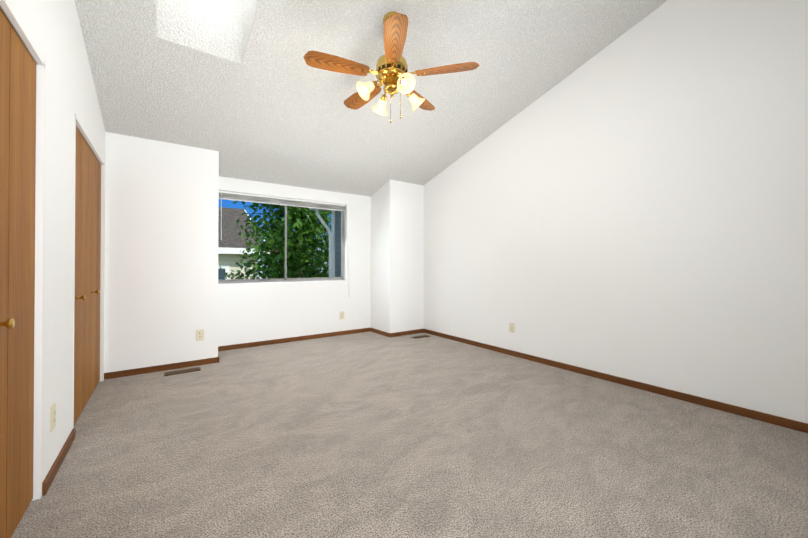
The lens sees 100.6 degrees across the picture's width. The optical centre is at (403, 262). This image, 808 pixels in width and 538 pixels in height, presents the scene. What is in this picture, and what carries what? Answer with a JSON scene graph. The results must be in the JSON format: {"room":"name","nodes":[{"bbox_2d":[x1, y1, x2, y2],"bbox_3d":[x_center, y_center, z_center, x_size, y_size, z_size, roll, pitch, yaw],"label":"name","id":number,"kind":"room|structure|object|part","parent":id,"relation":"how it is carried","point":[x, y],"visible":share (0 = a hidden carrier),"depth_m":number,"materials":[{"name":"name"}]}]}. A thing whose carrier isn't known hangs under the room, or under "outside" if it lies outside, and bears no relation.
{"room":"empty bedroom","nodes":[
{"label":"empty bedroom","id":0,"kind":"room"},
{"bbox_2d":[7,0,105,481],"bbox_3d":[-1.087,-0.967,0.649,0.110,4.078,6.062,0,0,-35],"label":"wall","id":1,"kind":"structure","parent":0,"point":[52,28],"depth_m":1.79,"materials":[{"name":"white paint"}]},
{"bbox_2d":[0,5,37,537],"bbox_3d":[-1.299,0.076,1.006,0.082,1.968,1.276,0,0,-35],"label":"closet door","id":2,"kind":"structure","parent":1,"relation":"in","point":[18,63],"depth_m":1.33,"materials":[{"name":"brown wood"}]},
{"bbox_2d":[0,0,44,500],"bbox_3d":[-1.330,0.074,0.983,0.111,2.000,1.320,0,0,-35],"label":"door frame","id":3,"kind":"structure","parent":1,"relation":"attached to","point":[39,254],"depth_m":1.53,"materials":[{"name":"white paint"}]},
{"bbox_2d":[50,403,55,432],"bbox_3d":[-1.761,0.779,1.687,0.009,0.125,0.072,0,0,-35],"label":"outlet","id":4,"kind":"object","parent":1,"relation":"attached to","point":[53,417],"visible":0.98,"depth_m":1.68,"materials":[{"name":"beige plastic"}]},
{"bbox_2d":[42,428,74,495],"bbox_3d":[-1.848,1.051,1.808,0.012,0.058,0.635,0,0,-35],"label":"baseboard","id":5,"kind":"structure","parent":1,"relation":"attached to","point":[49,478],"depth_m":1.73,"materials":[{"name":"brown wood"}]},
{"bbox_2d":[74,125,101,424],"bbox_3d":[-2.415,0.087,2.574,0.082,1.968,1.216,0,0,-35],"label":"closet door","id":6,"kind":"structure","parent":1,"relation":"in","point":[88,164],"depth_m":2.52,"materials":[{"name":"brown wood"}]},
{"bbox_2d":[73,114,104,427],"bbox_3d":[-2.446,0.085,2.552,0.111,2.000,1.260,0,0,-35],"label":"door frame","id":7,"kind":"structure","parent":1,"relation":"attached to","point":[83,132],"depth_m":3.07,"materials":[{"name":"white paint"}]},
{"bbox_2d":[104,132,218,372],"bbox_3d":[-2.942,-0.088,3.431,1.762,2.357,0.671,0,0,-35],"label":"wall bump-out","id":8,"kind":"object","parent":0,"point":[161,250],"visible":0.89,"depth_m":3.37,"materials":[{"name":"white paint"}]},
{"bbox_2d":[104,356,218,379],"bbox_3d":[-2.401,1.061,3.389,0.944,0.058,0.012,0,0,-35],"label":"baseboard","id":9,"kind":"structure","parent":8,"relation":"attached to","point":[130,372],"depth_m":3.35,"materials":[{"name":"brown wood"}]},
{"bbox_2d":[196,329,203,340],"bbox_3d":[-2.163,0.775,3.561,0.072,0.115,0.009,0,0,-35],"label":"outlet","id":10,"kind":"object","parent":8,"relation":"attached to","point":[199,335],"visible":1,"depth_m":3.56,"materials":[{"name":"beige plastic"}]},
{"bbox_2d":[218,176,370,345],"bbox_3d":[-1.188,-0.007,5.004,3.021,2.216,0.140,0,0,-35],"label":"wall","id":11,"kind":"structure","parent":0,"point":[253,312],"depth_m":4.75,"materials":[{"name":"white paint"}]},
{"bbox_2d":[218,190,348,283],"bbox_3d":[-1.614,-0.183,4.684,1.817,1.415,0.140,0,0,-35],"label":"sliding window","id":12,"kind":"structure","parent":11,"relation":"in","point":[244,197],"depth_m":4.69,"materials":[{"name":"silver metal"}]},
{"bbox_2d":[218,328,369,350],"bbox_3d":[-1.431,1.070,4.730,2.216,0.058,0.012,0,0,-35],"label":"baseboard","id":13,"kind":"structure","parent":11,"relation":"attached to","point":[268,342],"depth_m":4.61,"materials":[{"name":"brown wood"}]},
{"bbox_2d":[340,311,343,318],"bbox_3d":[-0.939,0.805,5.084,0.072,0.115,0.009,0,0,-35],"label":"outlet","id":14,"kind":"object","parent":11,"relation":"attached to","point":[342,315],"visible":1,"depth_m":5.08,"materials":[{"name":"beige plastic"}]},
{"bbox_2d":[75,0,667,196],"bbox_3d":[0.021,-1.992,1.844,4.733,1.912,6.713,0,0,-35],"label":"ceiling","id":15,"kind":"structure","parent":0,"point":[273,109],"depth_m":2.98,"materials":[{"name":"white paint"}]},
{"bbox_2d":[156,0,257,63],"bbox_3d":[-1.243,-1.987,2.140,0.552,0.814,0.921,0,0,-35],"label":"skylight","id":16,"kind":"object","parent":15,"relation":"attached to","point":[220,28],"visible":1,"depth_m":2.52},
{"bbox_2d":[303,11,478,122],"bbox_3d":[-0.127,-1.425,2.536,1.212,0.822,1.190,0,0,-35],"label":"fan","id":17,"kind":"object","parent":15,"relation":"hanging from","point":[393,75],"visible":1,"depth_m":2.40,"materials":[{"name":"brown wood"}]},
{"bbox_3d":[-0.431,-1.388,2.372,0.538,0.018,0.144,0,-11,-22],"label":"blade","id":18,"kind":"part","parent":17,"relation":"part of","materials":[{"name":"brown wood"}]},
{"bbox_3d":[-0.329,-1.385,2.793,0.144,0.018,0.538,15,-10,-39],"label":"blade","id":19,"kind":"part","parent":17,"relation":"part of","materials":[{"name":"brown wood"}]},
{"bbox_3d":[-0.090,-1.426,2.513,0.546,0.822,0.546,0,0,-35],"label":"motor","id":20,"kind":"part","parent":17,"relation":"part of","materials":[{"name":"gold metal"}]},
{"bbox_3d":[-0.061,-1.390,2.144,0.144,0.018,0.538,-11,0,-4],"label":"blade","id":21,"kind":"part","parent":17,"relation":"part of","materials":[{"name":"brown wood"}]},
{"bbox_3d":[0.103,-1.385,2.827,0.144,0.018,0.538,13,6,31],"label":"blade","id":22,"kind":"part","parent":17,"relation":"part of","materials":[{"name":"brown wood"}]},
{"bbox_3d":[0.269,-1.388,2.426,0.538,0.018,0.144,0,11,14],"label":"blade","id":23,"kind":"part","parent":17,"relation":"part of","materials":[{"name":"brown wood"}]},
{"bbox_2d":[371,180,423,332],"bbox_3d":[-0.108,-0.079,5.355,0.655,2.366,0.582,0,0,-35],"label":"wall","id":24,"kind":"structure","parent":0,"point":[397,256],"depth_m":5.12,"materials":[{"name":"white paint"}]},
{"bbox_2d":[370,328,389,336],"bbox_3d":[-0.370,1.073,5.140,0.012,0.058,0.510,0,0,-35],"label":"baseboard","id":25,"kind":"structure","parent":24,"relation":"attached to","point":[380,332],"depth_m":5.11,"materials":[{"name":"brown wood"}]},
{"bbox_2d":[390,329,421,336],"bbox_3d":[0.038,1.073,5.086,0.614,0.058,0.012,0,0,-35],"label":"baseboard","id":26,"kind":"structure","parent":24,"relation":"attached to","point":[396,334],"depth_m":5.07,"materials":[{"name":"brown wood"}]},
{"bbox_2d":[11,331,807,537],"bbox_3d":[0.076,1.140,1.813,4.813,0.120,6.793,0,0,-35],"label":"floor","id":27,"kind":"structure","parent":0,"point":[369,434],"depth_m":1.88,"materials":[{"name":"carpet"}]},
{"bbox_2d":[164,367,200,375],"bbox_3d":[-2.197,1.085,3.332,0.300,0.009,0.100,0,0,-35],"label":"floor air vent","id":28,"kind":"object","parent":27,"relation":"on","point":[181,371],"visible":1,"depth_m":3.32,"materials":[{"name":"brown metal"}]},
{"bbox_2d":[411,335,429,338],"bbox_3d":[0.246,1.096,4.935,0.270,0.009,0.100,0,0,-35],"label":"floor air vent","id":29,"kind":"object","parent":27,"relation":"on","point":[417,337],"visible":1,"depth_m":4.93,"materials":[{"name":"brown metal"}]},
{"bbox_2d":[424,0,807,423],"bbox_3d":[1.900,-0.950,3.175,0.120,4.078,6.713,0,0,-35],"label":"wall","id":30,"kind":"structure","parent":0,"point":[631,203],"depth_m":2.78,"materials":[{"name":"white paint"}]},
{"bbox_2d":[509,322,514,332],"bbox_3d":[1.266,0.768,3.941,0.009,0.115,0.072,0,0,-35],"label":"outlet","id":31,"kind":"object","parent":30,"relation":"attached to","point":[512,327],"visible":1,"depth_m":3.93,"materials":[{"name":"beige plastic"}]},
{"bbox_2d":[422,329,807,432],"bbox_3d":[2.015,1.058,2.886,0.012,0.058,5.891,0,0,-35],"label":"baseboard","id":32,"kind":"structure","parent":30,"relation":"attached to","point":[705,402],"depth_m":2.78,"materials":[{"name":"brown wood"}]},
{"label":"outside","id":33,"kind":"structure","parent":0,"visible":0},
{"bbox_3d":[-18.958,4.248,26.393,80.000,0.200,55.047,0,0,-35],"label":"ground","id":34,"kind":"structure","parent":33,"visible":0},
{"bbox_2d":[218,207,269,279],"bbox_3d":[-12.938,0.756,11.785,13.440,6.582,9.570,0,0,-35],"label":"house","id":35,"kind":"structure","parent":34,"relation":"on","point":[228,245],"depth_m":11.79,"materials":[{"name":"beige"}]},
{"bbox_2d":[219,201,330,279],"bbox_3d":[-2.654,0.391,8.138,3.686,7.284,3.348,0,0,-35],"label":"tree","id":36,"kind":"object","parent":34,"relation":"on","point":[304,225],"depth_m":7.41,"materials":[{"name":"green plant"}]},
{"bbox_2d":[309,208,340,276],"bbox_3d":[-0.575,1.411,6.414,2.040,5.200,1.402,0,0,-35],"label":"post","id":37,"kind":"object","parent":34,"relation":"on","point":[335,243],"depth_m":6.24,"materials":[{"name":"grey wood"}]}
]}

